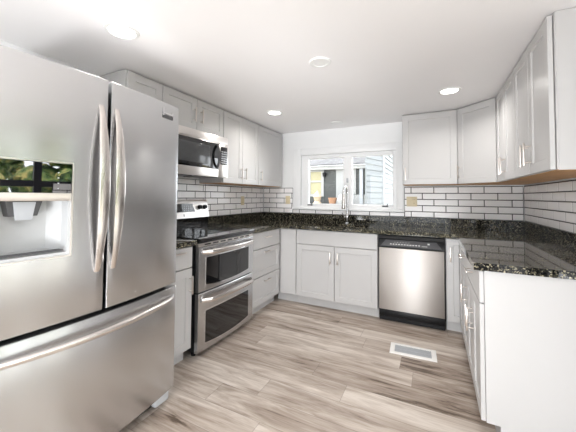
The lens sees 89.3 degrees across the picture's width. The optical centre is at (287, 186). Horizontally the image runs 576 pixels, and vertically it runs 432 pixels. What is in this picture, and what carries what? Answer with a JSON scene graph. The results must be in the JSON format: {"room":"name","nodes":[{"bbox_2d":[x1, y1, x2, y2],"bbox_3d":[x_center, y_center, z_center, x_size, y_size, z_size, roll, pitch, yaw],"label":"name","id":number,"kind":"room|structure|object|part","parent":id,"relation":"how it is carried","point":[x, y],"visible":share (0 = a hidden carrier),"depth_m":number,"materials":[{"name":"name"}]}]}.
{"room":"kitchen","nodes":[
{"label":"kitchen","id":0,"kind":"room"},
{"bbox_2d":[0,40,262,216],"bbox_3d":[-1.804,0.214,1.597,0.120,2.160,6.440,-1,-2,26],"label":"wall","id":1,"kind":"structure","parent":0,"point":[2,42],"depth_m":1.94,"materials":[{"name":"paint"}]},
{"bbox_2d":[100,69,161,100],"bbox_3d":[-1.206,-0.450,2.263,0.367,0.770,0.300,-1,-2,26],"label":"upper cabinet","id":2,"kind":"object","parent":1,"relation":"attached to","point":[129,79],"visible":0.16,"depth_m":2.16,"materials":[{"name":"paint"}]},
{"bbox_3d":[-1.085,-0.447,2.204,0.020,0.754,0.294,-1,-2,26],"label":"door","id":3,"kind":"part","parent":2,"relation":"part of","materials":[{"name":"paint"}]},
{"bbox_2d":[162,84,223,136],"bbox_3d":[-0.966,-0.659,2.749,0.367,0.314,0.762,-1,-2,26],"label":"upper cabinet","id":4,"kind":"object","parent":1,"relation":"attached to","point":[194,113],"visible":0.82,"depth_m":2.66,"materials":[{"name":"paint"}]},
{"bbox_3d":[-0.931,-0.663,2.519,0.020,0.298,0.374,-1,-2,26],"label":"door","id":5,"kind":"part","parent":4,"relation":"part of","materials":[{"name":"paint"}]},
{"bbox_2d":[178,125,227,177],"bbox_3d":[-0.926,-0.296,2.714,0.417,0.406,0.752,-1,-2,26],"label":"microwave","id":6,"kind":"object","parent":4,"relation":"attached to","point":[201,154],"visible":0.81,"depth_m":2.63,"materials":[{"name":"grey metal"}]},
{"bbox_3d":[-0.821,-0.264,2.578,0.026,0.333,0.604,-1,-2,26],"label":"door","id":7,"kind":"part","parent":6,"relation":"part of","materials":[{"name":"metal"}]},
{"bbox_3d":[-0.804,-0.297,2.586,0.010,0.249,0.570,-1,-2,26],"label":"door glass","id":8,"kind":"part","parent":6,"relation":"part of","materials":[{"name":"black glass"}]},
{"bbox_3d":[-0.672,-0.289,2.810,0.046,0.235,0.026,-1,-2,26],"label":"handle","id":9,"kind":"part","parent":6,"relation":"part of","materials":[{"name":"grey plastic"}]},
{"bbox_3d":[-0.653,-0.251,2.916,0.026,0.333,0.145,-1,-2,26],"label":"control panel","id":10,"kind":"part","parent":6,"relation":"part of","materials":[{"name":"metal"}]},
{"bbox_3d":[-0.761,-0.650,2.859,0.020,0.298,0.374,-1,-2,26],"label":"door","id":11,"kind":"part","parent":4,"relation":"part of","materials":[{"name":"paint"}]},
{"bbox_2d":[177,178,262,216],"bbox_3d":[-0.900,0.181,3.272,0.008,0.495,2.376,-1,-2,26],"label":"tile backsplash","id":12,"kind":"structure","parent":1,"relation":"attached to","point":[221,200],"depth_m":3.50,"materials":[{"name":"tile"}]},
{"bbox_2d":[199,109,258,185],"bbox_3d":[-0.646,-0.407,3.389,0.367,0.770,0.679,-1,-2,26],"label":"upper cabinet","id":13,"kind":"object","parent":1,"relation":"attached to","point":[242,134],"visible":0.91,"depth_m":3.28,"materials":[{"name":"paint"}]},
{"bbox_3d":[-0.601,-0.410,3.177,0.020,0.754,0.333,-1,-2,26],"label":"door","id":14,"kind":"part","parent":13,"relation":"part of","materials":[{"name":"paint"}]},
{"bbox_3d":[-0.450,-0.398,3.480,0.020,0.754,0.333,-1,-2,26],"label":"door","id":15,"kind":"part","parent":13,"relation":"part of","materials":[{"name":"paint"}]},
{"bbox_2d":[245,125,281,186],"bbox_3d":[-0.348,-0.384,3.988,0.367,0.770,0.654,-1,-2,26],"label":"upper cabinet","id":16,"kind":"object","parent":1,"relation":"attached to","point":[270,141],"visible":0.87,"depth_m":3.89,"materials":[{"name":"paint"}]},
{"bbox_3d":[-0.232,-0.381,3.920,0.020,0.754,0.630,-1,-2,26],"label":"door","id":17,"kind":"part","parent":16,"relation":"part of","materials":[{"name":"paint"}]},
{"bbox_2d":[0,0,575,133],"bbox_3d":[-0.351,-0.940,0.919,3.346,0.120,6.440,-1,-2,26],"label":"ceiling","id":18,"kind":"structure","parent":0,"point":[246,59],"depth_m":1.78,"materials":[{"name":"paint"}]},
{"bbox_2d":[103,21,139,39],"bbox_3d":[-0.919,-0.855,1.613,0.176,0.008,0.176,-1,-2,26],"label":"recessed light","id":19,"kind":"object","parent":18,"relation":"in","point":[119,30],"visible":1,"depth_m":1.60,"materials":[{"name":"white plastic"}]},
{"bbox_2d":[108,25,134,37],"bbox_3d":[-0.919,-0.857,1.613,0.131,0.005,0.131,-1,-2,26],"label":"diffuser","id":20,"kind":"object","parent":19,"relation":"attached to","point":[118,31],"depth_m":1.61,"materials":[{"name":"white plastic"}]},
{"bbox_2d":[267,110,282,114],"bbox_3d":[-0.145,-0.796,3.163,0.176,0.008,0.176,-1,-2,26],"label":"recessed light","id":21,"kind":"object","parent":18,"relation":"in","point":[271,112],"visible":1,"depth_m":3.15,"materials":[{"name":"white plastic"}]},
{"bbox_2d":[269,111,279,114],"bbox_3d":[-0.145,-0.798,3.163,0.131,0.005,0.131,-1,-2,26],"label":"diffuser","id":22,"kind":"object","parent":21,"relation":"attached to","point":[270,112],"depth_m":3.17,"materials":[{"name":"white plastic"}]},
{"bbox_2d":[309,57,330,67],"bbox_3d":[0.216,-0.835,1.970,0.148,0.010,0.148,-1,-2,26],"label":"disc","id":23,"kind":"object","parent":18,"relation":"attached to","point":[318,62],"visible":1,"depth_m":1.96,"materials":[{"name":"white plastic"}]},
{"bbox_2d":[331,121,342,124],"bbox_3d":[0.601,-0.776,3.572,0.148,0.010,0.148,-1,-2,26],"label":"disc","id":24,"kind":"object","parent":18,"relation":"attached to","point":[333,122],"visible":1,"depth_m":3.54,"materials":[{"name":"white plastic"}]},
{"bbox_2d":[438,87,460,94],"bbox_3d":[1.373,-0.809,2.478,0.176,0.008,0.176,-1,-2,26],"label":"recessed light","id":25,"kind":"object","parent":18,"relation":"in","point":[449,90],"visible":1,"depth_m":2.46,"materials":[{"name":"white plastic"}]},
{"bbox_2d":[441,89,457,93],"bbox_3d":[1.373,-0.811,2.478,0.131,0.005,0.131,-1,-2,26],"label":"diffuser","id":26,"kind":"object","parent":25,"relation":"attached to","point":[443,91],"depth_m":2.49,"materials":[{"name":"white plastic"}]},
{"bbox_2d":[119,294,496,431],"bbox_3d":[-0.367,1.328,0.840,3.346,0.100,6.440,-1,-2,26],"label":"floor","id":27,"kind":"structure","parent":0,"point":[292,366],"depth_m":1.98,"materials":[{"name":"brown wood"}]},
{"bbox_2d":[0,45,178,431],"bbox_3d":[-1.194,0.395,1.541,0.898,1.803,0.925,-1,-2,26],"label":"refrigerator","id":28,"kind":"object","parent":27,"relation":"on","point":[89,163],"visible":1,"depth_m":1.29,"materials":[{"name":"grey metal"}]},
{"bbox_3d":[-1.006,-0.036,1.147,0.014,0.122,0.261,-1,-2,32],"label":"display panel","id":29,"kind":"part","parent":28,"relation":"part of","materials":[{"name":"black glass"}]},
{"bbox_3d":[-1.016,0.027,1.204,0.115,1.086,0.456,-1,-2,26],"label":"door","id":30,"kind":"part","parent":28,"relation":"part of","materials":[{"name":"metal"}]},
{"bbox_3d":[-0.917,0.899,1.384,0.115,0.608,0.925,-1,-2,26],"label":"freezer drawer","id":31,"kind":"part","parent":28,"relation":"part of","materials":[{"name":"metal"}]},
{"bbox_3d":[-0.847,0.653,1.358,0.118,0.031,0.887,-1,-2,26],"label":"handle","id":32,"kind":"part","parent":28,"relation":"part of","materials":[{"name":"metal"}]},
{"bbox_3d":[-0.857,0.006,1.344,0.059,0.772,0.048,-1,-2,26],"label":"handle","id":33,"kind":"part","parent":28,"relation":"part of","materials":[{"name":"metal"}]},
{"bbox_3d":[-0.824,0.008,1.410,0.059,0.772,0.048,-1,-2,26],"label":"handle","id":34,"kind":"part","parent":28,"relation":"part of","materials":[{"name":"metal"}]},
{"bbox_3d":[-0.807,0.043,1.624,0.115,1.086,0.456,-1,-2,26],"label":"door","id":35,"kind":"part","parent":28,"relation":"part of","materials":[{"name":"metal"}]},
{"bbox_2d":[172,246,193,364],"bbox_3d":[-1.060,0.883,2.193,0.662,0.874,0.323,-1,-2,26],"label":"base cabinet","id":36,"kind":"object","parent":27,"relation":"on","point":[184,282],"visible":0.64,"depth_m":2.14,"materials":[{"name":"paint"}]},
{"bbox_3d":[-0.808,0.912,2.067,0.020,0.596,0.316,-1,-2,26],"label":"door","id":37,"kind":"part","parent":36,"relation":"part of","materials":[{"name":"paint"}]},
{"bbox_3d":[-0.805,0.529,2.080,0.020,0.154,0.316,-1,-2,26],"label":"drawer","id":38,"kind":"part","parent":36,"relation":"part of","materials":[{"name":"paint"}]},
{"bbox_2d":[176,238,196,248],"bbox_3d":[-1.062,0.375,2.218,0.650,0.140,0.353,-1,-2,26],"label":"countertop","id":39,"kind":"structure","parent":36,"relation":"on","point":[180,242],"depth_m":2.15,"materials":[{"name":"stone"}]},
{"bbox_3d":[-0.722,0.737,2.177,0.038,0.135,0.012,-1,-2,26],"label":"handle","id":40,"kind":"part","parent":36,"relation":"part of","materials":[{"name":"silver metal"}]},
{"bbox_2d":[176,200,253,355],"bbox_3d":[-0.764,0.735,2.691,0.718,1.210,0.760,-1,-2,26],"label":"range","id":41,"kind":"object","parent":27,"relation":"on","point":[222,257],"visible":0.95,"depth_m":2.49,"materials":[{"name":"silver metal"}]},
{"bbox_2d":[176,226,253,243],"bbox_3d":[-0.772,0.439,2.707,0.617,0.042,0.760,-1,-2,26],"label":"cooktop","id":42,"kind":"object","parent":41,"relation":"in","point":[203,234],"depth_m":2.62,"materials":[{"name":"black"}]},
{"bbox_3d":[-0.529,1.067,2.562,0.047,0.449,0.752,-1,-2,26],"label":"oven door","id":43,"kind":"part","parent":41,"relation":"part of","materials":[{"name":"metal"}]},
{"bbox_3d":[-0.529,0.470,2.585,0.037,0.030,0.752,-1,-2,26],"label":"vent trim","id":44,"kind":"part","parent":41,"relation":"part of","materials":[{"name":"metal"}]},
{"bbox_3d":[-0.526,0.661,2.576,0.047,0.348,0.752,-1,-2,26],"label":"oven door","id":45,"kind":"part","parent":41,"relation":"part of","materials":[{"name":"metal"}]},
{"bbox_3d":[-0.481,0.897,2.544,0.084,0.038,0.700,-1,-2,26],"label":"handle","id":46,"kind":"part","parent":41,"relation":"part of","materials":[{"name":"metal"}]},
{"bbox_3d":[-0.478,0.525,2.557,0.084,0.038,0.700,-1,-2,26],"label":"handle","id":47,"kind":"part","parent":41,"relation":"part of","materials":[{"name":"metal"}]},
{"bbox_2d":[252,228,279,313],"bbox_3d":[-0.492,0.927,3.337,0.662,0.874,0.615,-1,-2,26],"label":"base cabinet","id":48,"kind":"object","parent":27,"relation":"on","point":[266,246],"visible":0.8,"depth_m":3.19,"materials":[{"name":"paint"}]},
{"bbox_3d":[-0.244,1.111,3.199,0.020,0.285,0.594,-1,-2,26],"label":"drawer","id":49,"kind":"part","parent":48,"relation":"part of","materials":[{"name":"paint"}]},
{"bbox_3d":[-0.242,0.817,3.209,0.020,0.288,0.594,-1,-2,26],"label":"drawer","id":50,"kind":"part","parent":48,"relation":"part of","materials":[{"name":"paint"}]},
{"bbox_3d":[-0.240,0.580,3.217,0.020,0.173,0.594,-1,-2,26],"label":"drawer","id":51,"kind":"part","parent":48,"relation":"part of","materials":[{"name":"paint"}]},
{"bbox_2d":[278,228,298,301],"bbox_3d":[-0.141,0.948,3.855,0.829,0.874,0.623,-1,-2,26],"label":"base cabinet","id":52,"kind":"object","parent":27,"relation":"on","point":[288,236],"visible":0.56,"depth_m":3.45,"materials":[{"name":"paint"}]},
{"bbox_2d":[208,212,575,279],"bbox_3d":[0.589,0.406,2.783,3.102,0.140,1.930,-1,-2,26],"label":"countertop","id":53,"kind":"structure","parent":52,"relation":"on","point":[503,246],"depth_m":2.79,"materials":[{"name":"stone"}]},
{"bbox_2d":[342,185,348,223],"bbox_3d":[0.698,0.229,3.612,0.085,0.476,0.222,-1,-2,26],"label":"faucet","id":54,"kind":"object","parent":53,"relation":"on","point":[345,186],"visible":1,"depth_m":3.65,"materials":[{"name":"silver metal"}]},
{"bbox_3d":[0.710,0.169,3.606,0.023,0.357,0.194,-1,-2,26],"label":"spout","id":55,"kind":"part","parent":54,"relation":"part of","materials":[{"name":"silver metal"}]},
{"bbox_2d":[296,229,379,316],"bbox_3d":[0.635,0.939,3.447,0.918,0.874,0.662,-1,-2,26],"label":"base cabinet","id":56,"kind":"object","parent":27,"relation":"on","point":[338,270],"visible":0.91,"depth_m":3.17,"materials":[{"name":"paint"}]},
{"bbox_3d":[0.304,0.965,3.296,0.452,0.591,0.020,-1,-2,26],"label":"door","id":57,"kind":"part","parent":56,"relation":"part of","materials":[{"name":"paint"}]},
{"bbox_3d":[0.715,0.960,3.092,0.452,0.591,0.020,-1,-2,26],"label":"door","id":58,"kind":"part","parent":56,"relation":"part of","materials":[{"name":"paint"}]},
{"bbox_2d":[378,234,445,330],"bbox_3d":[1.327,0.935,3.112,0.604,0.868,0.632,-1,-2,26],"label":"dishwasher","id":59,"kind":"object","parent":27,"relation":"on","point":[412,290],"visible":1,"depth_m":2.83,"materials":[{"name":"silver metal"}]},
{"bbox_3d":[1.214,1.301,2.876,0.596,0.118,0.072,-1,-2,26],"label":"kick plate","id":60,"kind":"part","parent":59,"relation":"part of","materials":[{"name":"black plastic"}]},
{"bbox_2d":[389,342,436,361],"bbox_3d":[1.010,1.337,2.361,0.344,0.005,0.184,0,-2,23],"label":"floor vent","id":61,"kind":"object","parent":27,"relation":"in","point":[396,348],"visible":1,"depth_m":2.35,"materials":[{"name":"white metal"}]},
{"bbox_3d":[1.010,1.339,2.361,0.272,0.001,0.116,0,-2,23],"label":"plate","id":62,"kind":"part","parent":61,"relation":"part of","materials":[{"name":"grey metal"}]},
{"bbox_2d":[445,238,463,337],"bbox_3d":[1.869,0.921,2.687,0.731,0.874,0.927,-1,-2,26],"label":"base cabinet","id":63,"kind":"object","parent":27,"relation":"on","point":[453,263],"visible":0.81,"depth_m":2.69,"materials":[{"name":"paint"}]},
{"bbox_3d":[1.526,0.867,2.692,0.100,0.760,0.020,-1,-2,26],"label":"door","id":64,"kind":"part","parent":63,"relation":"part of","materials":[{"name":"paint"}]},
{"bbox_3d":[1.509,0.861,2.520,0.020,0.760,0.300,-1,-2,26],"label":"door","id":65,"kind":"part","parent":63,"relation":"part of","materials":[{"name":"paint"}]},
{"bbox_2d":[458,250,467,355],"bbox_3d":[1.613,0.898,2.095,0.662,0.874,0.356,-1,-2,26],"label":"base cabinet","id":66,"kind":"object","parent":27,"relation":"on","point":[465,298],"visible":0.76,"depth_m":2.25,"materials":[{"name":"paint"}]},
{"bbox_3d":[1.271,0.773,2.110,0.038,0.135,0.012,-1,-2,26],"label":"handle","id":67,"kind":"part","parent":66,"relation":"part of","materials":[{"name":"silver metal"}]},
{"bbox_3d":[1.363,0.551,2.232,0.020,0.162,0.349,-1,-2,26],"label":"drawer","id":68,"kind":"part","parent":66,"relation":"part of","materials":[{"name":"paint"}]},
{"bbox_3d":[1.360,0.934,2.219,0.020,0.591,0.349,-1,-2,26],"label":"door","id":69,"kind":"part","parent":66,"relation":"part of","materials":[{"name":"paint"}]},
{"bbox_2d":[464,259,575,431],"bbox_3d":[1.395,0.881,1.655,0.662,0.874,0.620,-1,-2,26],"label":"base cabinet","id":70,"kind":"object","parent":27,"relation":"on","point":[521,329],"visible":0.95,"depth_m":1.43,"materials":[{"name":"paint"}]},
{"bbox_3d":[1.137,0.813,1.840,0.038,0.135,0.012,-1,-2,26],"label":"handle","id":71,"kind":"part","parent":70,"relation":"part of","materials":[{"name":"silver metal"}]},
{"bbox_3d":[1.122,0.522,1.814,0.038,0.012,0.135,-1,-2,26],"label":"handle","id":72,"kind":"part","parent":70,"relation":"part of","materials":[{"name":"silver metal"}]},
{"bbox_3d":[1.102,0.810,1.768,0.038,0.135,0.012,-1,-2,26],"label":"handle","id":73,"kind":"part","parent":70,"relation":"part of","materials":[{"name":"silver metal"}]},
{"bbox_3d":[1.212,0.923,1.922,0.020,0.591,0.295,-1,-2,26],"label":"door","id":74,"kind":"part","parent":70,"relation":"part of","materials":[{"name":"paint"}]},
{"bbox_3d":[1.145,0.534,1.794,0.020,0.162,0.611,-1,-2,26],"label":"drawer","id":75,"kind":"part","parent":70,"relation":"part of","materials":[{"name":"paint"}]},
{"bbox_3d":[1.075,0.912,1.646,0.020,0.591,0.310,-1,-2,26],"label":"door","id":76,"kind":"part","parent":70,"relation":"part of","materials":[{"name":"paint"}]},
{"bbox_2d":[263,122,524,220],"bbox_3d":[1.047,0.307,3.707,3.106,2.160,0.120,-1,-2,26],"label":"wall","id":77,"kind":"structure","parent":0,"point":[387,132],"depth_m":3.89,"materials":[{"name":"paint"}]},
{"bbox_2d":[292,205,403,211],"bbox_3d":[0.720,0.287,3.781,1.468,0.053,0.040,-1,-2,26],"label":"trim","id":78,"kind":"structure","parent":77,"relation":"attached to","point":[350,208],"depth_m":3.71,"materials":[{"name":"paint"}]},
{"bbox_2d":[293,142,403,208],"bbox_3d":[0.732,-0.122,3.805,1.452,0.810,0.014,-1,-2,26],"label":"trim","id":79,"kind":"structure","parent":77,"relation":"attached to","point":[397,146],"depth_m":3.75,"materials":[{"name":"paint"}]},
{"bbox_2d":[302,150,395,206],"bbox_3d":[0.765,-0.085,3.849,1.260,0.700,0.084,-1,-2,26],"label":"window","id":80,"kind":"structure","parent":77,"relation":"in","point":[347,157],"depth_m":3.82,"materials":[{"name":"paint"}]},
{"bbox_2d":[264,186,523,220],"bbox_3d":[1.019,0.189,3.653,3.082,0.356,0.008,-1,-2,26],"label":"tile backsplash","id":81,"kind":"structure","parent":77,"relation":"attached to","point":[458,202],"depth_m":3.25,"materials":[{"name":"tile"}]},
{"bbox_2d":[286,196,289,203],"bbox_3d":[-0.004,0.195,4.146,0.072,0.114,0.015,-1,-2,26],"label":"outlet","id":82,"kind":"object","parent":81,"relation":"attached to","point":[287,197],"visible":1,"depth_m":4.14,"materials":[{"name":"beige plastic"}]},
{"bbox_2d":[407,197,416,206],"bbox_3d":[1.453,0.180,3.422,0.115,0.114,0.015,-1,-2,26],"label":"outlet","id":83,"kind":"object","parent":81,"relation":"attached to","point":[411,201],"visible":1,"depth_m":3.42,"materials":[{"name":"beige plastic"}]},
{"bbox_2d":[402,110,457,185],"bbox_3d":[1.552,-0.398,3.208,0.529,0.770,0.367,-1,-2,26],"label":"upper cabinet","id":84,"kind":"object","parent":77,"relation":"attached to","point":[429,140],"visible":0.98,"depth_m":3.08,"materials":[{"name":"paint"}]},
{"bbox_2d":[457,97,540,184],"bbox_3d":[1.999,-0.407,2.851,0.619,0.770,0.607,-1,-2,26],"label":"upper cabinet","id":85,"kind":"object","parent":77,"relation":"attached to","point":[476,123],"visible":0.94,"depth_m":2.76,"materials":[{"name":"paint"}]},
{"bbox_3d":[1.792,-0.407,2.776,0.020,0.754,0.392,1,-2,-19],"label":"door","id":86,"kind":"part","parent":85,"relation":"part of","materials":[{"name":"paint"}]},
{"bbox_2d":[525,178,575,233],"bbox_3d":[1.085,0.184,0.162,0.120,2.160,6.440,-1,-2,26],"label":"wall","id":87,"kind":"structure","parent":0,"point":[569,178],"depth_m":2.24,"materials":[{"name":"paint"}]},
{"bbox_2d":[496,71,575,182],"bbox_3d":[1.838,-0.430,2.242,0.367,0.770,0.634,-1,-2,26],"label":"upper cabinet","id":88,"kind":"object","parent":87,"relation":"attached to","point":[505,137],"visible":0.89,"depth_m":2.25,"materials":[{"name":"paint"}]},
{"bbox_3d":[1.786,-0.419,2.440,0.020,0.754,0.302,-1,-2,26],"label":"door","id":89,"kind":"part","parent":88,"relation":"part of","materials":[{"name":"paint"}]},
{"bbox_3d":[1.674,-0.162,2.275,0.038,0.135,0.012,-1,-2,26],"label":"handle","id":90,"kind":"part","parent":88,"relation":"part of","materials":[{"name":"silver metal"}]},
{"bbox_3d":[1.647,-0.430,2.160,0.020,0.754,0.312,-1,-2,26],"label":"door","id":91,"kind":"part","parent":88,"relation":"part of","materials":[{"name":"paint"}]},
{"bbox_2d":[513,7,575,177],"bbox_3d":[1.545,-0.452,1.653,0.367,0.770,0.678,-1,-2,26],"label":"upper cabinet","id":92,"kind":"object","parent":87,"relation":"attached to","point":[544,77],"visible":1,"depth_m":1.44,"materials":[{"name":"paint"}]},
{"bbox_3d":[1.501,-0.441,1.865,0.020,0.754,0.331,-1,-2,26],"label":"door","id":93,"kind":"part","parent":92,"relation":"part of","materials":[{"name":"paint"}]},
{"bbox_3d":[1.413,-0.182,1.750,0.038,0.135,0.012,-1,-2,26],"label":"handle","id":94,"kind":"part","parent":92,"relation":"part of","materials":[{"name":"silver metal"}]},
{"bbox_3d":[1.382,-0.184,1.687,0.038,0.135,0.012,-1,-2,26],"label":"handle","id":95,"kind":"part","parent":92,"relation":"part of","materials":[{"name":"silver metal"}]},
{"bbox_3d":[1.351,-0.453,1.563,0.020,0.754,0.332,-1,-2,26],"label":"door","id":96,"kind":"part","parent":92,"relation":"part of","materials":[{"name":"paint"}]},
{"bbox_3d":[1.425,-0.465,1.337,0.296,0.770,0.005,-1,-2,26],"label":"panel","id":97,"kind":"part","parent":92,"relation":"part of","materials":[{"name":"paint"}]},
{"bbox_2d":[524,180,575,233],"bbox_3d":[1.829,0.130,1.805,0.008,0.356,2.600,-1,-2,26],"label":"tile backsplash","id":98,"kind":"structure","parent":87,"relation":"attached to","point":[552,205],"depth_m":2.26,"materials":[{"name":"tile"}]},
{"label":"outside","id":99,"kind":"structure","parent":0,"visible":0},
{"bbox_3d":[0.515,1.789,3.848,26.000,0.200,28.000,-1,-2,26],"label":"ground","id":100,"kind":"structure","parent":99,"visible":0},
{"bbox_2d":[310,155,392,204],"bbox_3d":[0.457,-0.052,8.079,4.568,3.775,3.605,-1,-2,26],"label":"neighbor house","id":101,"kind":"structure","parent":100,"relation":"on","point":[372,175],"depth_m":6.44,"materials":[{"name":"grey"}]},
{"bbox_3d":[0.650,-0.075,6.750,0.265,0.510,0.011,-1,-2,26],"label":"pane","id":102,"kind":"part","parent":101,"relation":"part of","materials":[{"name":"yellow glass"}]},
{"bbox_3d":[0.218,1.083,6.469,2.350,1.390,0.280,-1,-2,26],"label":"ledge","id":103,"kind":"object","parent":100,"relation":"on","visible":0},
{"bbox_2d":[313,190,321,203],"bbox_3d":[0.636,0.235,6.305,0.200,0.300,0.200,-1,-2,26],"label":"lantern","id":104,"kind":"object","parent":103,"relation":"on","point":[317,196],"visible":0.83,"depth_m":6.24,"materials":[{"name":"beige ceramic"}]},
{"bbox_2d":[328,198,336,203],"bbox_3d":[0.940,0.311,6.151,0.190,0.140,0.190,-1,-2,26],"label":"flower pot","id":105,"kind":"object","parent":103,"relation":"on","point":[331,200],"visible":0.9,"depth_m":6.09,"materials":[{"name":"ceramic"}]},
{"bbox_2d":[337,194,341,203],"bbox_3d":[1.110,0.275,6.068,0.180,0.210,0.180,-1,-2,26],"label":"ornament","id":106,"kind":"object","parent":103,"relation":"on","point":[339,200],"visible":0.52,"depth_m":6.01,"materials":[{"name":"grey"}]}
]}

